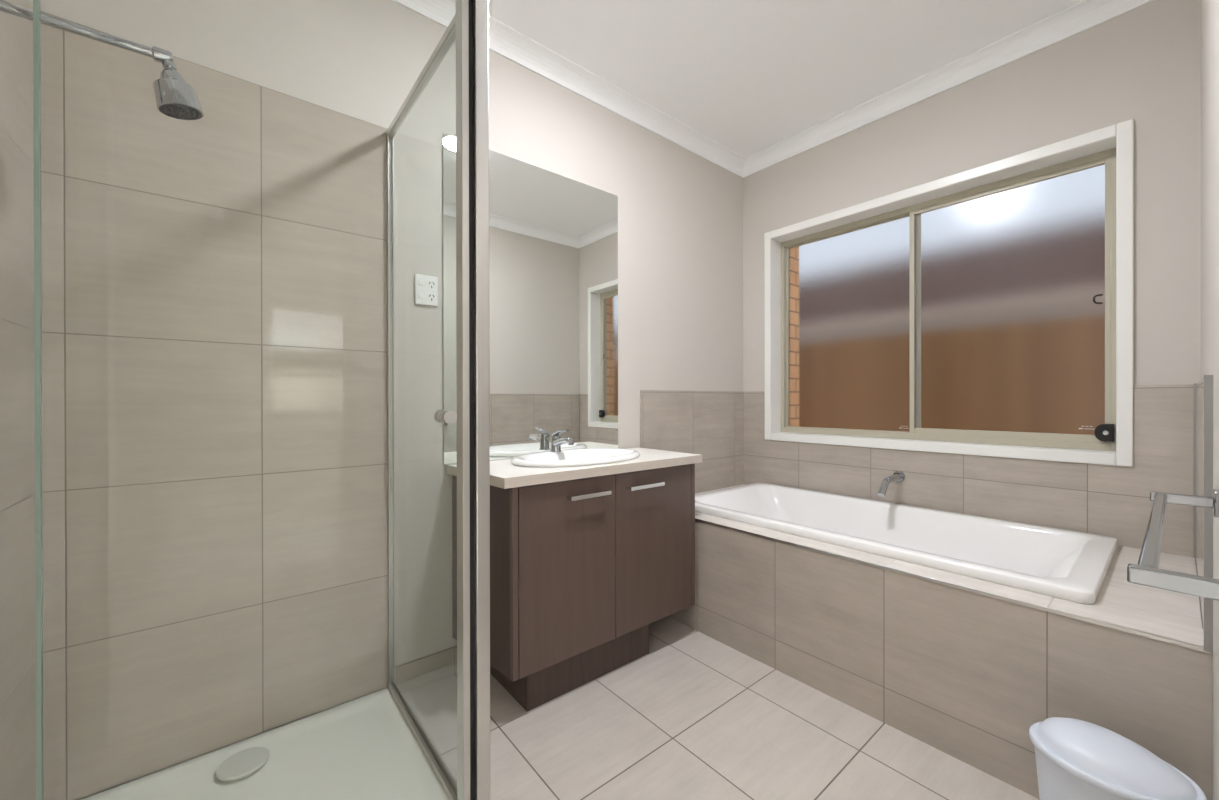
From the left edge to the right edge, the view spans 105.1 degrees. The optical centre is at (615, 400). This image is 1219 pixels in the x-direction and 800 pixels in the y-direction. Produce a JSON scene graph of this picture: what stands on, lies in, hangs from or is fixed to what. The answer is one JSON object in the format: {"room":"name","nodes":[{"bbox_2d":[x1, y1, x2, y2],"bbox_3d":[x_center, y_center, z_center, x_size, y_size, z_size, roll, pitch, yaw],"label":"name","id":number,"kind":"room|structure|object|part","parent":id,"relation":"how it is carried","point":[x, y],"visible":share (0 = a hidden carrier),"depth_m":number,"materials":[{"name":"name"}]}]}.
{"room":"bathroom","nodes":[
{"label":"bathroom","id":0,"kind":"room"},
{"bbox_2d":[0,0,35,799],"bbox_3d":[-0.886,-0.173,0.414,0.108,2.692,2.086,0,0,-40],"label":"wall","id":1,"kind":"structure","parent":0,"point":[17,387],"depth_m":1.04,"materials":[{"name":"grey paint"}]},
{"bbox_2d":[0,0,203,119],"bbox_3d":[-1.062,-0.702,0.960,0.323,0.139,0.078,0,0,-40],"label":"rose","id":2,"kind":"object","parent":1,"relation":"attached to","point":[175,98],"visible":1,"depth_m":1.00,"materials":[{"name":"silver metal"}]},
{"bbox_3d":[-1.087,-0.748,0.940,0.259,0.027,0.019,0,0,-40],"label":"arm","id":3,"kind":"part","parent":2,"relation":"part of","materials":[{"name":"silver metal"}]},
{"bbox_3d":[-0.968,-0.642,1.039,0.070,0.019,0.071,0,0,-40],"label":"spray plate","id":4,"kind":"part","parent":2,"relation":"part of","materials":[{"name":"grey metal"}]},
{"bbox_2d":[40,0,743,799],"bbox_3d":[-0.335,-0.177,2.150,3.173,2.692,0.118,0,0,-40],"label":"wall","id":5,"kind":"structure","parent":0,"point":[215,461],"depth_m":1.46,"materials":[{"name":"grey paint"}]},
{"bbox_2d":[395,646,456,692],"bbox_3d":[-0.340,1.018,2.075,1.212,0.102,0.010,0,0,-40],"label":"baseboard","id":6,"kind":"structure","parent":5,"relation":"attached to","point":[430,668],"depth_m":1.76,"materials":[{"name":"tile"}]},
{"bbox_2d":[415,274,437,306],"bbox_3d":[-0.713,-0.414,1.760,0.082,0.112,0.012,0,0,-40],"label":"power outlet","id":7,"kind":"object","parent":5,"relation":"attached to","point":[426,287],"visible":1,"depth_m":1.76,"materials":[{"name":"white plastic"}]},
{"bbox_2d":[443,133,617,463],"bbox_3d":[-0.328,-0.392,2.083,0.877,1.278,0.006,0,0,-40],"label":"mirror","id":8,"kind":"object","parent":5,"relation":"attached to","point":[553,237],"visible":0.79,"depth_m":2.07,"materials":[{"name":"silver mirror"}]},
{"bbox_2d":[392,0,745,177],"bbox_3d":[-0.284,-1.486,2.076,2.963,0.075,0.075,0,0,-40],"label":"trim","id":9,"kind":"structure","parent":5,"relation":"attached to","point":[505,41],"depth_m":2.20,"materials":[{"name":"white paint"}]},
{"bbox_2d":[404,616,1039,799],"bbox_3d":[0.291,1.119,1.392,2.963,0.100,1.866,0,0,-40],"label":"floor","id":10,"kind":"structure","parent":0,"point":[694,717],"depth_m":1.47,"materials":[{"name":"tile"}]},
{"bbox_2d":[81,688,448,799],"bbox_3d":[-0.860,1.048,1.121,0.830,0.046,0.797,0,0,-40],"label":"shower tray","id":11,"kind":"object","parent":10,"relation":"on","point":[362,748],"visible":0.93,"depth_m":1.32,"materials":[{"name":"white ceramic"}]},
{"bbox_2d":[33,0,489,799],"bbox_3d":[-0.859,-0.064,1.123,0.838,2.272,0.794,0,0,-40],"label":"screen","id":12,"kind":"object","parent":11,"relation":"on","point":[469,26],"visible":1,"depth_m":1.09,"materials":[{"name":"clear glass"}]},
{"bbox_3d":[-0.573,-0.951,1.389,0.022,0.024,0.746,0,0,-40],"label":"rail","id":13,"kind":"part","parent":12,"relation":"part of","materials":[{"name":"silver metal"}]},
{"bbox_3d":[-0.570,1.019,1.393,0.026,0.020,0.746,0,0,-40],"label":"sill rail","id":14,"kind":"part","parent":12,"relation":"part of","materials":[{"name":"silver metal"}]},
{"bbox_3d":[-0.381,0.037,1.045,0.030,0.030,0.065,0,0,-40],"label":"door knob","id":15,"kind":"part","parent":12,"relation":"part of","materials":[{"name":"silver metal"}]},
{"bbox_3d":[-0.356,-0.087,1.086,0.016,2.229,0.039,0,0,-40],"label":"post","id":16,"kind":"part","parent":12,"relation":"part of","materials":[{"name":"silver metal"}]},
{"bbox_3d":[-0.322,-0.065,1.106,0.033,2.272,0.040,0,0,-40],"label":"corner post","id":17,"kind":"part","parent":12,"relation":"part of","materials":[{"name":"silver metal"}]},
{"bbox_2d":[452,463,694,711],"bbox_3d":[-0.129,0.677,1.952,0.949,0.784,0.447,0,0,-40],"label":"vanity cabinet","id":18,"kind":"object","parent":10,"relation":"on","point":[581,570],"visible":0.94,"depth_m":1.73,"materials":[{"name":"brown wood"}]},
{"bbox_3d":[-0.487,0.605,1.690,0.400,0.639,0.018,0,0,44],"label":"panel","id":19,"kind":"part","parent":18,"relation":"part of","materials":[{"name":"brown wood"}]},
{"bbox_3d":[-0.336,0.606,1.545,0.021,0.637,0.020,0,0,-40],"label":"edge panel","id":20,"kind":"part","parent":18,"relation":"part of","materials":[{"name":"brown wood"}]},
{"bbox_3d":[-0.166,0.607,1.685,0.414,0.635,0.018,0,0,-40],"label":"door","id":21,"kind":"part","parent":18,"relation":"part of","materials":[{"name":"brown wood"}]},
{"bbox_2d":[446,447,701,488],"bbox_3d":[-0.132,0.266,1.961,1.004,0.034,0.431,0,0,-40],"label":"countertop","id":22,"kind":"structure","parent":18,"relation":"on","point":[503,474],"depth_m":1.74,"materials":[{"name":"laminate"}]},
{"bbox_2d":[511,448,639,466],"bbox_3d":[-0.153,0.301,1.966,0.600,0.152,0.380,0,0,-40],"label":"washbasin","id":23,"kind":"object","parent":22,"relation":"in","point":[588,456],"visible":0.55,"depth_m":1.94,"materials":[{"name":"white ceramic"}]},
{"bbox_2d":[550,429,573,451],"bbox_3d":[-0.232,0.178,2.029,0.050,0.105,0.156,0,0,-40],"label":"mixer","id":24,"kind":"object","parent":23,"relation":"on","point":[557,441],"visible":0.98,"depth_m":2.04,"materials":[{"name":"silver metal"}]},
{"bbox_3d":[-0.240,0.152,2.037,0.040,0.052,0.107,0,0,-40],"label":"lever","id":25,"kind":"part","parent":24,"relation":"part of","materials":[{"name":"silver metal"}]},
{"bbox_3d":[-0.222,0.183,2.016,0.042,0.054,0.123,0,0,-40],"label":"spout","id":26,"kind":"part","parent":24,"relation":"part of","materials":[{"name":"silver metal"}]},
{"bbox_3d":[-0.096,0.348,1.711,0.181,0.015,0.033,0,0,-40],"label":"handle","id":27,"kind":"part","parent":18,"relation":"part of","materials":[{"name":"silver metal"}]},
{"bbox_3d":[0.122,0.347,1.892,0.185,0.015,0.033,0,0,-40],"label":"handle","id":28,"kind":"part","parent":18,"relation":"part of","materials":[{"name":"silver metal"}]},
{"bbox_3d":[0.164,0.606,1.958,0.437,0.635,0.018,0,0,-40],"label":"door","id":29,"kind":"part","parent":18,"relation":"part of","materials":[{"name":"brown wood"}]},
{"bbox_3d":[0.342,0.604,2.108,0.024,0.637,0.020,0,0,-40],"label":"edge panel","id":30,"kind":"part","parent":18,"relation":"part of","materials":[{"name":"brown wood"}]},
{"bbox_2d":[668,484,1212,799],"bbox_3d":[1.074,0.807,2.035,0.918,0.519,1.856,0,0,-40],"label":"surround","id":31,"kind":"object","parent":10,"relation":"on","point":[963,666],"visible":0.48,"depth_m":1.40,"materials":[{"name":"tile"}]},
{"bbox_2d":[695,482,1117,603],"bbox_3d":[1.086,0.703,2.087,0.794,0.376,1.540,0,0,-40],"label":"bathtub","id":32,"kind":"object","parent":31,"relation":"on","point":[1069,565],"visible":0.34,"depth_m":1.99,"materials":[{"name":"white ceramic"}]},
{"bbox_3d":[0.723,0.554,1.743,0.007,0.010,1.856,0,0,-40],"label":"edge trim","id":33,"kind":"part","parent":31,"relation":"part of","materials":[{"name":"beige tile"}]},
{"bbox_2d":[1029,717,1206,799],"bbox_3d":[1.075,0.903,1.016,0.207,0.331,0.263,0,0,-40],"label":"waste bin","id":34,"kind":"object","parent":10,"relation":"on","point":[1076,759],"visible":1,"depth_m":0.99,"materials":[{"name":"white plastic"}]},
{"bbox_2d":[489,0,1082,157],"bbox_3d":[0.291,-1.563,1.389,3.173,0.080,2.086,0,0,-40],"label":"ceiling","id":35,"kind":"structure","parent":0,"point":[749,76],"depth_m":2.00,"materials":[{"name":"white paint"}]},
{"bbox_2d":[743,0,1200,610],"bbox_3d":[1.469,-0.181,2.367,0.118,2.692,2.086,0,0,-40],"label":"wall","id":36,"kind":"structure","parent":0,"point":[1142,64],"depth_m":1.89,"materials":[{"name":"grey paint"}]},
{"bbox_2d":[877,471,904,497],"bbox_3d":[1.330,0.407,2.263,0.237,0.106,0.054,0,0,-40],"label":"spout","id":37,"kind":"object","parent":36,"relation":"attached to","point":[899,476],"visible":1,"depth_m":2.23,"materials":[{"name":"silver metal"}]},
{"bbox_2d":[742,0,1153,177],"bbox_3d":[1.399,-1.489,2.308,0.075,0.075,1.866,0,0,-40],"label":"trim","id":38,"kind":"structure","parent":36,"relation":"attached to","point":[1084,15],"depth_m":2.13,"materials":[{"name":"white paint"}]},
{"bbox_2d":[764,119,1133,466],"bbox_3d":[1.487,-0.397,2.375,0.176,1.288,1.544,0,0,-40],"label":"window","id":39,"kind":"structure","parent":36,"relation":"in","point":[988,309],"depth_m":2.19,"materials":[{"name":"beige paint"}]},
{"bbox_3d":[1.322,-0.397,2.684,0.020,1.152,0.734,0,0,-40],"label":"fixed sash","id":40,"kind":"part","parent":39,"relation":"part of","materials":[{"name":"clear glass"}]},
{"bbox_3d":[1.321,-0.397,2.685,0.005,1.128,0.712,0,0,-40],"label":"pane","id":41,"kind":"part","parent":39,"relation":"part of","materials":[{"name":"clear glass"}]},
{"bbox_3d":[1.744,-0.397,2.130,0.020,1.144,0.713,0,0,-40],"label":"sliding sash","id":42,"kind":"part","parent":39,"relation":"part of","materials":[{"name":"clear glass"}]},
{"bbox_3d":[1.746,-0.403,2.129,0.005,1.092,0.677,0,0,-40],"label":"pane","id":43,"kind":"part","parent":39,"relation":"part of","materials":[{"name":"clear glass"}]},
{"bbox_3d":[1.931,-0.405,1.870,0.027,0.041,0.007,0,0,28],"label":"sash pull","id":44,"kind":"part","parent":39,"relation":"part of","materials":[{"name":"black plastic"}]},
{"bbox_2d":[1193,0,1218,799],"bbox_3d":[0.915,-0.176,0.635,2.963,2.692,0.126,0,0,-40],"label":"wall","id":45,"kind":"structure","parent":0,"point":[1206,391],"depth_m":1.08,"materials":[{"name":"grey paint"}]},
{"bbox_2d":[1127,489,1218,600],"bbox_3d":[0.781,0.177,0.638,0.630,0.044,0.082,0,0,-40],"label":"towel rail","id":46,"kind":"object","parent":45,"relation":"attached to","point":[1147,572],"visible":1,"depth_m":0.48,"materials":[{"name":"silver metal"}]},
{"bbox_3d":[0.551,0.178,0.453,0.016,0.017,0.074,0,0,-40],"label":"arm","id":47,"kind":"part","parent":46,"relation":"part of","materials":[{"name":"silver metal"}]},
{"bbox_3d":[1.006,0.176,0.830,0.016,0.017,0.074,0,0,-40],"label":"arm","id":48,"kind":"part","parent":46,"relation":"part of","materials":[{"name":"silver metal"}]},
{"bbox_3d":[1.031,0.176,0.799,0.040,0.044,0.010,0,0,-40],"label":"wall plate","id":49,"kind":"part","parent":46,"relation":"part of","materials":[{"name":"silver metal"}]}
]}

